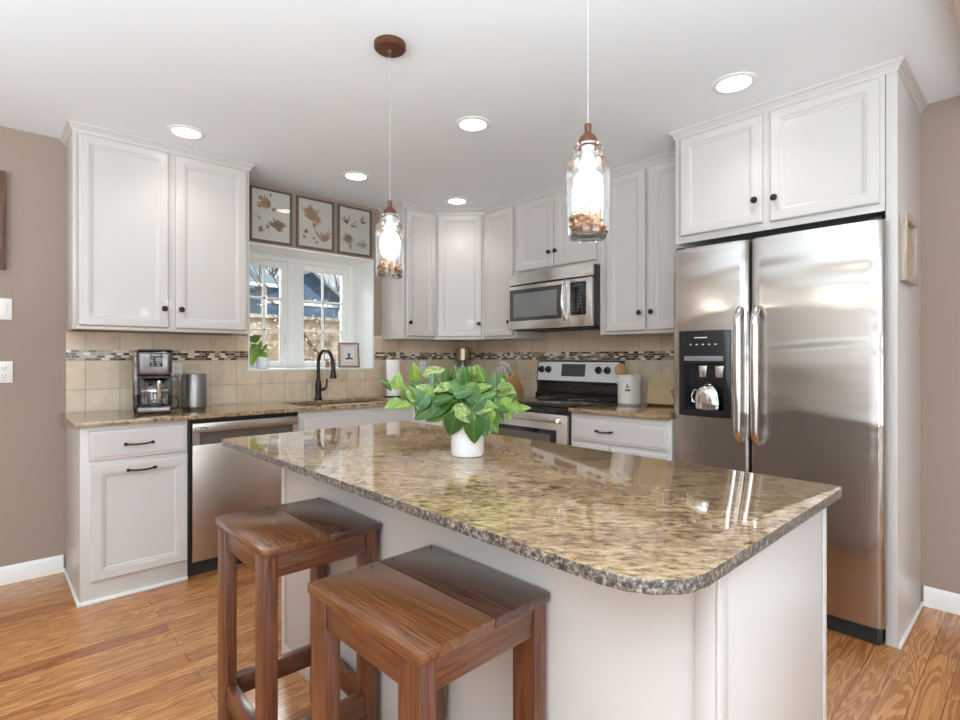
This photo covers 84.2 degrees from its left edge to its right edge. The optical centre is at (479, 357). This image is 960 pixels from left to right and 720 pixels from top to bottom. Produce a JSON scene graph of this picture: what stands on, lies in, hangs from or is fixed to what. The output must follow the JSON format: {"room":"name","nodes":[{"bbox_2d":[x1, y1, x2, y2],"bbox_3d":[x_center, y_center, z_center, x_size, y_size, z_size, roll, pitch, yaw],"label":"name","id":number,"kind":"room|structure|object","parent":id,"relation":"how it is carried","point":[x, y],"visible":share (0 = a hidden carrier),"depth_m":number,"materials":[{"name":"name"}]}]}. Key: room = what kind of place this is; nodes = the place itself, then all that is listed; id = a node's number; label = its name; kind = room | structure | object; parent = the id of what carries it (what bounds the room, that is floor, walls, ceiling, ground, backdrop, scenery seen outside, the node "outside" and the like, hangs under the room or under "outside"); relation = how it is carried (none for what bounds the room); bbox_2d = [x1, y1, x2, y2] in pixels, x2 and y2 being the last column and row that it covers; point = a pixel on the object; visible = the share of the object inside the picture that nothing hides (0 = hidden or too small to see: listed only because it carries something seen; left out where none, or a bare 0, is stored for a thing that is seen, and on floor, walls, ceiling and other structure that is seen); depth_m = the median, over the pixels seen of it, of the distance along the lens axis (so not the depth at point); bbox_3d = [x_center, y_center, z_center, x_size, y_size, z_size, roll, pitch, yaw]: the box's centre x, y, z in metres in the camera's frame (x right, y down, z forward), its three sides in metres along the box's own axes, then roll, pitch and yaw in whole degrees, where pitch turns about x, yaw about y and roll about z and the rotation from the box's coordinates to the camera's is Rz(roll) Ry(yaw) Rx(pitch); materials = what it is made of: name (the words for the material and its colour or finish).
{"room":"kitchen","nodes":[
{"label":"kitchen","id":0,"kind":"room"},
{"bbox_2d":[0,126,381,567],"bbox_3d":[-2.619,0.028,3.030,6.704,2.559,0.400,0,0,-43],"label":"wall","id":1,"kind":"structure","parent":0,"point":[32,430],"depth_m":2.92,"materials":[{"name":"beige paint"}]},
{"bbox_2d":[0,171,5,269],"bbox_3d":[-2.678,-0.727,2.676,0.434,0.517,0.035,0,0,-43],"label":"picture","id":2,"kind":"object","parent":1,"relation":"attached to","point":[2,173],"visible":1,"depth_m":2.81},
{"bbox_2d":[0,298,11,319],"bbox_3d":[-2.551,-0.259,2.811,0.116,0.114,0.010,0,0,-43],"label":"switch plate","id":3,"kind":"object","parent":1,"relation":"attached to","point":[5,303],"visible":1,"depth_m":2.83,"materials":[{"name":"white plastic"}]},
{"bbox_2d":[0,361,12,382],"bbox_3d":[-2.533,0.077,2.828,0.072,0.116,0.010,0,0,-43],"label":"wall outlet","id":4,"kind":"object","parent":1,"relation":"attached to","point":[6,367],"visible":1,"depth_m":2.83,"materials":[{"name":"white plastic"}]},
{"bbox_2d":[0,366,7,370],"bbox_3d":[-2.532,0.057,2.827,0.034,0.029,0.004,0,0,-43],"label":"socket","id":5,"kind":"object","parent":4,"relation":"attached to","point":[2,368],"depth_m":2.83,"materials":[{"name":"grey plastic"}]},
{"bbox_2d":[0,373,7,378],"bbox_3d":[-2.532,0.097,2.827,0.034,0.029,0.004,0,0,-43],"label":"socket","id":6,"kind":"object","parent":4,"relation":"attached to","point":[2,375],"depth_m":2.83,"materials":[{"name":"white plastic"}]},
{"bbox_2d":[0,555,62,585],"bbox_3d":[-3.584,1.159,1.846,3.377,0.095,0.014,0,0,-43],"label":"baseboard","id":7,"kind":"structure","parent":1,"relation":"attached to","point":[9,574],"depth_m":2.90,"materials":[{"name":"white wood"}]},
{"bbox_2d":[66,130,248,334],"bbox_3d":[-1.892,-0.692,3.184,0.899,1.081,0.365,0,0,-43],"label":"upper cabinet","id":8,"kind":"object","parent":1,"relation":"attached to","point":[157,240],"visible":0.94,"depth_m":3.02,"materials":[{"name":"grey paint"}]},
{"bbox_2d":[60,119,254,171],"bbox_3d":[-1.900,-1.211,3.193,0.951,0.042,0.342,0,0,-43],"label":"trim","id":9,"kind":"structure","parent":8,"relation":"attached to","point":[70,125],"depth_m":3.00,"materials":[{"name":"grey paint"}]},
{"bbox_2d":[66,331,464,412],"bbox_3d":[-1.239,0.066,4.035,3.014,0.494,0.012,0,0,-43],"label":"tile backsplash","id":10,"kind":"structure","parent":1,"relation":"attached to","point":[99,365],"depth_m":3.54,"materials":[{"name":"tile"}]},
{"bbox_2d":[171,362,182,380],"bbox_3d":[-1.929,0.089,3.376,0.072,0.116,0.010,0,0,-43],"label":"wall outlet","id":11,"kind":"object","parent":10,"relation":"attached to","point":[176,367],"visible":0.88,"depth_m":3.38,"materials":[{"name":"white plastic"}]},
{"bbox_2d":[173,366,178,370],"bbox_3d":[-1.927,0.069,3.374,0.034,0.029,0.004,0,0,-43],"label":"socket","id":12,"kind":"object","parent":11,"relation":"attached to","point":[175,368],"depth_m":3.37,"materials":[{"name":"grey plastic"}]},
{"bbox_2d":[419,361,425,373],"bbox_3d":[-0.505,0.089,4.704,0.072,0.116,0.010,0,0,-43],"label":"wall outlet","id":13,"kind":"object","parent":10,"relation":"attached to","point":[422,364],"visible":0.81,"depth_m":4.70,"materials":[{"name":"white plastic"}]},
{"bbox_2d":[249,185,291,245],"bbox_3d":[-1.490,-1.010,3.796,0.300,0.381,0.018,0,0,-43],"label":"framed print","id":14,"kind":"object","parent":1,"relation":"attached to","point":[270,210],"visible":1,"depth_m":3.79,"materials":[{"name":"beige paper"}]},
{"bbox_2d":[256,194,276,212],"bbox_3d":[-1.511,-1.099,3.779,0.160,0.127,0.001,0,0,-43],"label":"plant","id":15,"kind":"object","parent":14,"relation":"on","point":[265,203],"depth_m":3.77,"materials":[{"name":"beige plant"}]},
{"bbox_2d":[257,200,285,231],"bbox_3d":[-1.483,-1.005,3.805,0.219,0.240,0.001,0,0,-43],"label":"plant","id":16,"kind":"object","parent":14,"relation":"on","point":[271,214],"depth_m":3.80,"materials":[{"name":"brown plant"}]},
{"bbox_2d":[250,252,353,367],"bbox_3d":[-1.465,-0.357,4.273,0.983,0.876,0.117,0,0,-43],"label":"window","id":17,"kind":"structure","parent":1,"relation":"in","point":[291,330],"depth_m":4.24,"materials":[{"name":"white wood"}]},
{"bbox_2d":[250,266,280,351],"bbox_3d":[-1.669,-0.340,4.103,0.259,0.733,0.016,0,0,-43],"label":"grille","id":18,"kind":"object","parent":17,"relation":"attached to","point":[263,297],"depth_m":4.10,"materials":[{"name":"white wood"}]},
{"bbox_2d":[304,273,341,360],"bbox_3d":[-1.313,-0.340,4.434,0.346,0.733,0.016,0,0,-43],"label":"grille","id":19,"kind":"object","parent":17,"relation":"attached to","point":[322,301],"depth_m":4.43,"materials":[{"name":"white"}]},
{"bbox_2d":[248,242,373,370],"bbox_3d":[-1.357,-0.357,4.157,1.007,0.900,0.333,0,0,-43],"label":"trim","id":20,"kind":"structure","parent":1,"relation":"attached to","point":[363,267],"depth_m":4.40,"materials":[{"name":"white wood"}]},
{"bbox_2d":[250,367,372,370],"bbox_3d":[-1.355,0.087,4.155,0.983,0.012,0.338,0,0,-43],"label":"trim","id":21,"kind":"structure","parent":1,"relation":"attached to","point":[321,368],"depth_m":3.97,"materials":[{"name":"white"}]},
{"bbox_2d":[250,335,269,368],"bbox_3d":[-1.631,-0.045,3.901,0.170,0.251,0.108,0,0,-12],"label":"plant","id":22,"kind":"object","parent":21,"relation":"on","point":[262,362],"visible":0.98,"depth_m":3.88,"materials":[{"name":"green plant"}]},
{"bbox_2d":[325,355,335,367],"bbox_3d":[-1.201,0.029,4.271,0.084,0.105,0.084,0,0,-43],"label":"candle jar","id":23,"kind":"object","parent":21,"relation":"on","point":[327,363],"visible":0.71,"depth_m":4.24,"materials":[{"name":"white glass"}]},
{"bbox_2d":[338,342,359,367],"bbox_3d":[-1.085,-0.017,4.369,0.175,0.212,0.081,0,0,-31],"label":"photo frame","id":24,"kind":"object","parent":21,"relation":"on","point":[348,353],"visible":0.99,"depth_m":4.34,"materials":[{"name":"brown wood"}]},
{"bbox_2d":[343,347,354,360],"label":"picture","id":25,"kind":"object","parent":24,"relation":"attached to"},
{"bbox_2d":[296,195,333,251],"bbox_3d":[-1.244,-1.010,4.025,0.298,0.381,0.018,0,0,-43],"label":"framed print","id":26,"kind":"object","parent":1,"relation":"attached to","point":[314,217],"visible":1,"depth_m":4.02,"materials":[{"name":"beige paper"}]},
{"bbox_2d":[301,205,331,241],"bbox_3d":[-1.239,-1.025,4.033,0.257,0.274,0.001,0,0,-43],"label":"plant","id":27,"kind":"object","parent":26,"relation":"on","point":[316,220],"depth_m":4.03,"materials":[{"name":"beige plant"}]},
{"bbox_2d":[337,204,371,257],"bbox_3d":[-1.000,-1.010,4.253,0.300,0.381,0.018,0,0,-43],"label":"framed print","id":28,"kind":"object","parent":1,"relation":"attached to","point":[354,225],"visible":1,"depth_m":4.25,"materials":[{"name":"beige paper"}]},
{"bbox_2d":[382,207,435,339],"bbox_3d":[-0.580,-0.692,4.408,0.320,1.081,0.365,0,0,-43],"label":"upper cabinet","id":29,"kind":"object","parent":1,"relation":"attached to","point":[408,302],"visible":0.93,"depth_m":4.31,"materials":[{"name":"grey paint"}]},
{"bbox_2d":[419,214,502,341],"bbox_3d":[-0.153,-0.692,4.633,0.609,1.081,0.618,0,0,-43],"label":"upper cabinet","id":30,"kind":"object","parent":1,"relation":"attached to","point":[460,238],"visible":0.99,"depth_m":4.40,"materials":[{"name":"grey paint"}]},
{"bbox_2d":[0,0,959,208],"bbox_3d":[0.656,-1.292,-0.481,6.704,0.120,10.002,0,0,-43],"label":"ceiling","id":31,"kind":"structure","parent":0,"point":[301,92],"depth_m":2.30,"materials":[{"name":"white paint"}]},
{"bbox_2d":[166,124,205,139],"bbox_3d":[-1.603,-1.228,2.903,0.188,0.008,0.188,0,0,-43],"label":"recessed light","id":32,"kind":"object","parent":31,"relation":"in","point":[183,131],"visible":1,"depth_m":2.89,"materials":[{"name":"white"}]},
{"bbox_2d":[342,171,369,180],"bbox_3d":[-0.841,-1.228,3.606,0.188,0.008,0.188,0,0,-43],"label":"recessed light","id":33,"kind":"object","parent":31,"relation":"in","point":[350,175],"visible":1,"depth_m":3.59,"materials":[{"name":"white"}]},
{"bbox_2d":[374,34,405,279],"bbox_3d":[-0.353,-0.772,2.088,0.124,0.919,0.124,0,0,-43],"label":"jar pendant","id":34,"kind":"object","parent":31,"relation":"hanging from","point":[389,46],"visible":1,"depth_m":2.08,"materials":[{"name":"clear glass"}]},
{"bbox_2d":[378,256,401,273],"bbox_3d":[-0.354,-0.363,2.088,0.092,0.072,0.100,0,0,-23],"label":"dried flowers","id":35,"kind":"object","parent":34,"relation":"on","point":[390,267],"visible":0.97,"depth_m":2.07,"materials":[{"name":"brown plant"}]},
{"bbox_2d":[386,215,393,230],"bbox_3d":[-0.353,-0.527,2.088,0.034,0.060,0.034,0,0,-43],"label":"bulb","id":36,"kind":"object","parent":34,"relation":"attached to","point":[389,218],"depth_m":2.07,"materials":[{"name":"white glass"}]},
{"bbox_2d":[375,213,404,279],"bbox_3d":[-0.353,-0.435,2.088,0.113,0.245,0.113,0,0,-43],"label":"glass jar","id":37,"kind":"object","parent":34,"relation":"on","point":[389,242],"depth_m":2.09,"materials":[{"name":"clear glass"}]},
{"bbox_2d":[445,197,468,204],"bbox_3d":[-0.181,-1.228,4.181,0.188,0.008,0.188,0,0,-43],"label":"recessed light","id":38,"kind":"object","parent":31,"relation":"in","point":[456,200],"visible":1,"depth_m":4.17,"materials":[{"name":"white plastic"}]},
{"bbox_2d":[455,116,490,131],"bbox_3d":[-0.037,-1.228,2.803,0.188,0.008,0.188,0,0,-43],"label":"recessed light","id":39,"kind":"object","parent":31,"relation":"in","point":[468,123],"visible":1,"depth_m":2.79,"materials":[{"name":"white plastic"}]},
{"bbox_2d":[566,0,609,242],"bbox_3d":[0.285,-0.772,1.404,0.124,0.919,0.124,0,0,-43],"label":"jar pendant","id":40,"kind":"object","parent":31,"relation":"hanging from","point":[588,186],"visible":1,"depth_m":1.40,"materials":[{"name":"clear glass"}]},
{"bbox_2d":[569,206,606,231],"bbox_3d":[0.283,-0.362,1.405,0.098,0.070,0.095,0,0,0],"label":"dried flowers","id":41,"kind":"object","parent":40,"relation":"on","point":[585,221],"visible":0.97,"depth_m":1.38,"materials":[{"name":"brown plant"}]},
{"bbox_2d":[581,144,594,168],"bbox_3d":[0.285,-0.527,1.404,0.034,0.060,0.034,0,0,-43],"label":"socket","id":42,"kind":"object","parent":40,"relation":"attached to","point":[587,150],"depth_m":1.39,"materials":[{"name":"white"}]},
{"bbox_2d":[566,140,609,242],"bbox_3d":[0.285,-0.435,1.404,0.113,0.245,0.113,0,0,-43],"label":"glass jar","id":43,"kind":"object","parent":40,"relation":"on","point":[588,186],"depth_m":1.40,"materials":[{"name":"clear glass"}]},
{"bbox_2d":[569,231,606,241],"bbox_3d":[0.285,-0.320,1.404,0.098,0.009,0.098,0,0,-43],"label":"jar","id":44,"kind":"object","parent":40,"relation":"on","point":[582,234],"depth_m":1.42,"materials":[{"name":"clear glass"}]},
{"bbox_2d":[711,72,757,93],"bbox_3d":[1.140,-1.228,2.384,0.188,0.008,0.188,0,0,-43],"label":"recessed light","id":45,"kind":"object","parent":31,"relation":"in","point":[736,82],"visible":1,"depth_m":2.37,"materials":[{"name":"white plastic"}]},
{"bbox_2d":[0,563,959,719],"bbox_3d":[0.758,1.257,-0.590,6.704,0.100,9.702,0,0,-43],"label":"floor","id":46,"kind":"structure","parent":0,"point":[152,654],"depth_m":2.10,"materials":[{"name":"brown wood"}]},
{"bbox_2d":[63,420,187,607],"bbox_3d":[-1.954,0.771,2.928,0.483,0.872,0.654,0,0,-43],"label":"base cabinet","id":47,"kind":"object","parent":46,"relation":"on","point":[127,484],"visible":1,"depth_m":2.72,"materials":[{"name":"white paint"}]},
{"bbox_2d":[187,412,297,576],"bbox_3d":[-1.545,0.771,3.303,0.622,0.871,0.590,0,0,-43],"label":"dishwasher","id":48,"kind":"object","parent":46,"relation":"on","point":[222,480],"visible":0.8,"depth_m":3.00,"materials":[{"name":"silver metal"}]},
{"bbox_2d":[215,497,379,719],"bbox_3d":[-0.564,0.852,1.631,0.350,0.710,0.402,0,0,-42],"label":"wooden stool","id":49,"kind":"object","parent":46,"relation":"on","point":[274,542],"visible":0.9,"depth_m":1.58,"materials":[{"name":"brown wood"}]},
{"bbox_2d":[298,405,410,430],"bbox_3d":[-1.009,0.771,3.814,0.856,0.872,0.647,0,0,-43],"label":"base cabinet","id":50,"kind":"object","parent":46,"relation":"on","point":[331,418],"visible":0.02,"depth_m":3.55,"materials":[{"name":"grey paint"}]},
{"bbox_2d":[411,406,444,426],"bbox_3d":[-0.198,0.771,4.351,1.060,0.872,0.969,0,0,-43],"label":"base cabinet","id":51,"kind":"object","parent":46,"relation":"on","point":[440,423],"visible":0.02,"depth_m":3.90,"materials":[{"name":"grey paint"}]},
{"bbox_2d":[59,394,530,427],"bbox_3d":[-0.924,0.324,3.667,3.034,0.021,0.958,0,0,-43],"label":"countertop","id":52,"kind":"structure","parent":51,"relation":"on","point":[114,417],"depth_m":3.09,"materials":[{"name":"beige stone"}]},
{"bbox_2d":[133,349,171,413],"bbox_3d":[-1.879,0.134,3.048,0.196,0.359,0.257,0,0,-29],"label":"coffee maker","id":53,"kind":"object","parent":52,"relation":"on","point":[154,366],"visible":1,"depth_m":3.00,"materials":[{"name":"silver metal"}]},
{"bbox_2d":[172,373,179,405],"bbox_3d":[-1.932,0.204,3.347,0.030,0.215,0.076,0,0,43],"label":"charging cord","id":54,"kind":"object","parent":52,"relation":"on","point":[177,375],"visible":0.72,"depth_m":3.35,"materials":[{"name":"grey plastic"}]},
{"bbox_2d":[181,373,206,408],"bbox_3d":[-1.784,0.206,3.320,0.140,0.213,0.140,0,0,-43],"label":"canister","id":55,"kind":"object","parent":52,"relation":"on","point":[193,386],"visible":1,"depth_m":3.26,"materials":[{"name":"silver metal"}]},
{"bbox_2d":[314,349,336,399],"bbox_3d":[-1.121,0.123,3.891,0.099,0.380,0.249,0,0,-43],"label":"kitchen faucet","id":56,"kind":"object","parent":52,"relation":"on","point":[318,386],"visible":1,"depth_m":3.93,"materials":[{"name":"black metal"}]},
{"bbox_2d":[298,400,374,405],"bbox_3d":[-1.008,0.442,3.792,0.736,0.214,0.386,0,0,-43],"label":"sink","id":57,"kind":"object","parent":52,"relation":"in","point":[366,400],"visible":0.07,"depth_m":3.97,"materials":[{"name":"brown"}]},
{"bbox_2d":[384,358,399,396],"bbox_3d":[-0.694,0.159,4.255,0.150,0.308,0.150,0,0,-43],"label":"paper towel roll","id":58,"kind":"object","parent":52,"relation":"on","point":[392,366],"visible":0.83,"depth_m":4.21,"materials":[{"name":"white paper"}]},
{"bbox_2d":[456,348,469,367],"bbox_3d":[-0.159,0.112,4.891,0.128,0.402,0.128,0,0,-43],"label":"pepper mill","id":59,"kind":"object","parent":52,"relation":"on","point":[462,354],"visible":0.69,"depth_m":4.84,"materials":[{"name":"grey metal"}]},
{"bbox_2d":[506,371,523,395],"bbox_3d":[0.251,0.210,4.261,0.190,0.205,0.100,0,0,-43],"label":"knife block","id":60,"kind":"object","parent":52,"relation":"on","point":[513,379],"visible":0.42,"depth_m":4.23,"materials":[{"name":"brown wood"}]},
{"bbox_2d":[502,367,508,377],"bbox_3d":[0.201,0.116,4.171,0.070,0.093,0.026,0,0,-43],"label":"table knife","id":61,"kind":"object","parent":60,"relation":"in","point":[503,368],"visible":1,"depth_m":4.16,"materials":[{"name":"white metal"}]},
{"bbox_2d":[506,363,512,373],"bbox_3d":[0.234,0.086,4.202,0.070,0.093,0.026,0,0,-43],"label":"table knife","id":62,"kind":"object","parent":60,"relation":"on","point":[507,364],"visible":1,"depth_m":4.19,"materials":[{"name":"white metal"}]},
{"bbox_2d":[308,545,549,719],"bbox_3d":[-0.116,0.852,1.151,0.350,0.710,0.402,0,0,-44],"label":"wooden stool","id":63,"kind":"object","parent":46,"relation":"on","point":[427,617],"visible":1,"depth_m":1.10,"materials":[{"name":"brown wood"}]},
{"bbox_2d":[281,467,826,719],"bbox_3d":[0.022,0.771,1.722,0.624,0.872,1.751,0,0,-43],"label":"kitchen island","id":64,"kind":"object","parent":46,"relation":"on","point":[751,643],"visible":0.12,"depth_m":1.08,"materials":[{"name":"grey paint"}]},
{"bbox_2d":[222,421,841,594],"bbox_3d":[-0.059,0.324,1.668,0.863,0.021,1.839,0,0,-43],"label":"island countertop","id":65,"kind":"structure","parent":64,"relation":"on","point":[624,522],"depth_m":1.19,"materials":[{"name":"stone"}]},
{"bbox_2d":[380,362,530,457],"bbox_3d":[-0.079,0.163,1.691,0.484,0.301,0.176,0,0,0],"label":"potted plant","id":66,"kind":"object","parent":65,"relation":"on","point":[470,407],"visible":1,"depth_m":1.67,"materials":[{"name":"green plant"}]},
{"bbox_2d":[489,360,624,445],"bbox_3d":[0.510,0.599,3.819,0.719,1.156,0.767,0,0,-43],"label":"range","id":67,"kind":"object","parent":46,"relation":"on","point":[562,385],"visible":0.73,"depth_m":3.79,"materials":[{"name":"silver metal"}]},
{"bbox_2d":[515,395,616,407],"bbox_3d":[0.506,0.311,3.815,0.560,0.019,0.767,0,0,-43],"label":"cooktop","id":68,"kind":"object","parent":67,"relation":"in","point":[533,401],"depth_m":3.75,"materials":[{"name":"black glass"}]},
{"bbox_2d":[571,411,673,460],"bbox_3d":[1.019,0.771,3.306,0.706,0.872,0.667,0,0,-43],"label":"base cabinet","id":69,"kind":"object","parent":46,"relation":"on","point":[645,437],"visible":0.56,"depth_m":3.05,"materials":[{"name":"grey paint"}]},
{"bbox_2d":[568,403,673,419],"bbox_3d":[1.022,0.324,3.310,0.674,0.021,0.670,0,0,-43],"label":"countertop","id":70,"kind":"structure","parent":69,"relation":"on","point":[643,410],"depth_m":3.21,"materials":[{"name":"beige stone"}]},
{"bbox_2d":[614,374,643,404],"bbox_3d":[1.017,0.214,3.623,0.164,0.197,0.164,0,0,-43],"label":"utensil crock","id":71,"kind":"object","parent":70,"relation":"on","point":[629,385],"visible":0.99,"depth_m":3.56,"materials":[{"name":"white ceramic"}]},
{"bbox_2d":[615,364,627,374],"bbox_3d":[0.980,0.165,3.647,0.111,0.249,0.011,0,0,4],"label":"wooden paddle","id":72,"kind":"object","parent":71,"relation":"in","point":[620,369],"visible":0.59,"depth_m":3.64,"materials":[{"name":"brown wood"}]},
{"bbox_2d":[647,380,673,404],"bbox_3d":[1.242,0.231,3.524,0.042,0.163,0.280,0,0,-43],"label":"cutting board","id":73,"kind":"object","parent":70,"relation":"on","point":[659,391],"visible":0.56,"depth_m":3.55,"materials":[{"name":"beige wood"}]},
{"bbox_2d":[674,217,886,644],"bbox_3d":[1.550,0.308,2.711,0.691,1.790,0.922,0,0,-43],"label":"refrigerator","id":74,"kind":"object","parent":46,"relation":"on","point":[789,329],"visible":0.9,"depth_m":2.38,"materials":[{"name":"grey metal"}]},
{"bbox_2d":[691,381,720,409],"bbox_3d":[1.163,0.193,2.732,0.062,0.146,0.151,0,0,-43],"label":"jug","id":75,"kind":"object","parent":74,"relation":"in","point":[707,396],"visible":1,"depth_m":2.70,"materials":[{"name":"silver metal"}]},
{"bbox_2d":[675,71,923,649],"bbox_3d":[1.606,-0.013,2.731,0.632,2.439,0.996,0,0,-43],"label":"tall cabinet","id":76,"kind":"object","parent":46,"relation":"on","point":[850,154],"depth_m":2.41,"materials":[{"name":"grey paint"}]},
{"bbox_2d":[669,56,927,140],"bbox_3d":[1.605,-1.211,2.750,0.609,0.042,1.021,0,0,-43],"label":"trim","id":77,"kind":"structure","parent":76,"relation":"attached to","point":[900,64],"depth_m":2.44,"materials":[{"name":"grey paint"}]},
{"bbox_2d":[921,96,959,601],"bbox_3d":[3.189,0.028,1.609,0.150,2.559,9.602,0,0,-43],"label":"wall","id":78,"kind":"structure","parent":0,"point":[940,120],"depth_m":2.55,"materials":[{"name":"beige paint"}]},
{"bbox_2d":[485,205,541,339],"bbox_3d":[0.260,-0.692,4.363,0.374,1.081,0.356,0,0,-43],"label":"upper cabinet","id":79,"kind":"object","parent":78,"relation":"attached to","point":[500,225],"visible":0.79,"depth_m":4.26,"materials":[{"name":"grey paint"}]},
{"bbox_2d":[379,151,674,214],"bbox_3d":[0.302,-1.211,3.939,2.454,0.042,0.529,0,0,30],"label":"trim","id":80,"kind":"structure","parent":78,"relation":"attached to","point":[668,156],"depth_m":4.06,"materials":[{"name":"grey paint"}]},
{"bbox_2d":[516,191,599,274],"bbox_3d":[0.644,-0.931,3.951,0.374,0.601,0.768,0,0,-43],"label":"upper cabinet","id":81,"kind":"object","parent":78,"relation":"attached to","point":[542,241],"visible":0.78,"depth_m":3.88,"materials":[{"name":"grey paint"}]},
{"bbox_2d":[509,263,599,331],"bbox_3d":[0.607,-0.415,3.916,0.453,0.422,0.767,0,0,-43],"label":"microwave","id":82,"kind":"object","parent":81,"relation":"attached to","point":[567,298],"visible":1,"depth_m":3.73,"materials":[{"name":"grey metal"}]},
{"bbox_2d":[509,263,593,285],"bbox_3d":[0.481,-0.587,3.799,0.046,0.078,0.767,0,0,-43],"label":"vent hood","id":83,"kind":"object","parent":82,"relation":"attached to","point":[584,271],"depth_m":3.73,"materials":[{"name":"silver metal"}]},
{"bbox_2d":[465,330,673,402],"bbox_3d":[0.691,0.031,4.167,0.012,0.564,2.431,0,0,-43],"label":"tile backsplash","id":84,"kind":"structure","parent":78,"relation":"attached to","point":[650,355],"depth_m":4.08,"materials":[{"name":"tile"}]},
{"bbox_2d":[600,159,687,335],"bbox_3d":[1.133,-0.692,3.426,0.374,1.081,0.664,0,0,-43],"label":"upper cabinet","id":85,"kind":"object","parent":78,"relation":"attached to","point":[637,254],"visible":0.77,"depth_m":3.33,"materials":[{"name":"grey paint"}]},
{"bbox_2d":[924,586,959,614],"bbox_3d":[4.231,1.159,0.371,0.014,0.095,6.069,0,0,-43],"label":"baseboard","id":86,"kind":"structure","parent":78,"relation":"attached to","point":[934,598],"depth_m":2.54,"materials":[{"name":"white wood"}]},
{"bbox_2d":[952,0,959,26],"bbox_3d":[0.021,-1.192,0.201,6.404,0.079,0.165,0,0,-43],"label":"trim","id":87,"kind":"structure","parent":78,"relation":"attached to","point":[956,3],"depth_m":1.75,"materials":[{"name":"beige paint"}]},
{"label":"outside","id":88,"kind":"structure","parent":0,"visible":0},
{"bbox_3d":[-11.695,1.757,33.059,52.000,0.100,55.698,0,0,-43],"label":"ground","id":89,"kind":"structure","parent":88,"visible":0},
{"bbox_2d":[250,265,278,313],"bbox_3d":[-6.536,-0.398,10.430,4.470,4.210,2.630,0,0,-43],"label":"house","id":90,"kind":"structure","parent":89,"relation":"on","point":[255,303],"depth_m":11.34,"materials":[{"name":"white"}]},
{"bbox_2d":[250,304,278,353],"bbox_3d":[-2.691,0.077,6.007,1.023,3.291,1.176,0,0,-43],"label":"dry shrub","id":91,"kind":"object","parent":89,"relation":"on","point":[260,304],"visible":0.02,"depth_m":6.09,"materials":[{"name":"brown plant"}]},
{"bbox_2d":[258,266,278,277],"bbox_3d":[-9.168,-2.114,22.320,3.897,7.668,6.024,0,0,-10],"label":"bare tree","id":92,"kind":"object","parent":89,"relation":"on","point":[270,271],"visible":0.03,"depth_m":21.74,"materials":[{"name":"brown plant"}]},
{"bbox_2d":[250,313,339,360],"bbox_3d":[-3.063,0.467,10.613,14.000,2.480,0.700,0,0,-43],"label":"stone wall","id":93,"kind":"structure","parent":89,"relation":"on","point":[331,340],"depth_m":10.06,"materials":[{"name":"beige stone"}]},
{"bbox_2d":[250,271,339,317],"bbox_3d":[-6.033,-0.176,14.714,2.059,3.765,6.250,0,0,-43],"label":"house","id":94,"kind":"structure","parent":89,"relation":"on","point":[312,280],"depth_m":12.68,"materials":[{"name":"blue"}]},
{"bbox_2d":[250,265,339,360],"bbox_3d":[-2.739,-0.710,9.608,4.087,4.840,2.433,0,0,-8],"label":"bare tree","id":95,"kind":"object","parent":89,"relation":"on","point":[308,341],"visible":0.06,"depth_m":8.91,"materials":[{"name":"brown plant"}]},
{"bbox_2d":[274,284,337,360],"bbox_3d":[-2.250,0.119,7.023,1.114,3.202,1.259,0,0,-43],"label":"dry shrub","id":96,"kind":"object","parent":89,"relation":"on","point":[330,284],"visible":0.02,"depth_m":7.02,"materials":[{"name":"brown plant"}]},
{"bbox_2d":[319,273,339,292],"bbox_3d":[-8.499,-2.599,31.527,7.593,8.630,6.521,0,0,-2],"label":"bare tree","id":97,"kind":"object","parent":89,"relation":"on","point":[320,273],"visible":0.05,"depth_m":31.47,"materials":[{"name":"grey plant"}]},
{"bbox_2d":[328,274,339,311],"bbox_3d":[-5.067,-1.078,19.031,2.792,5.582,4.768,0,0,-43],"label":"bare tree","id":98,"kind":"object","parent":89,"relation":"on","point":[337,286],"visible":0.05,"depth_m":19.02,"materials":[{"name":"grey plant"}]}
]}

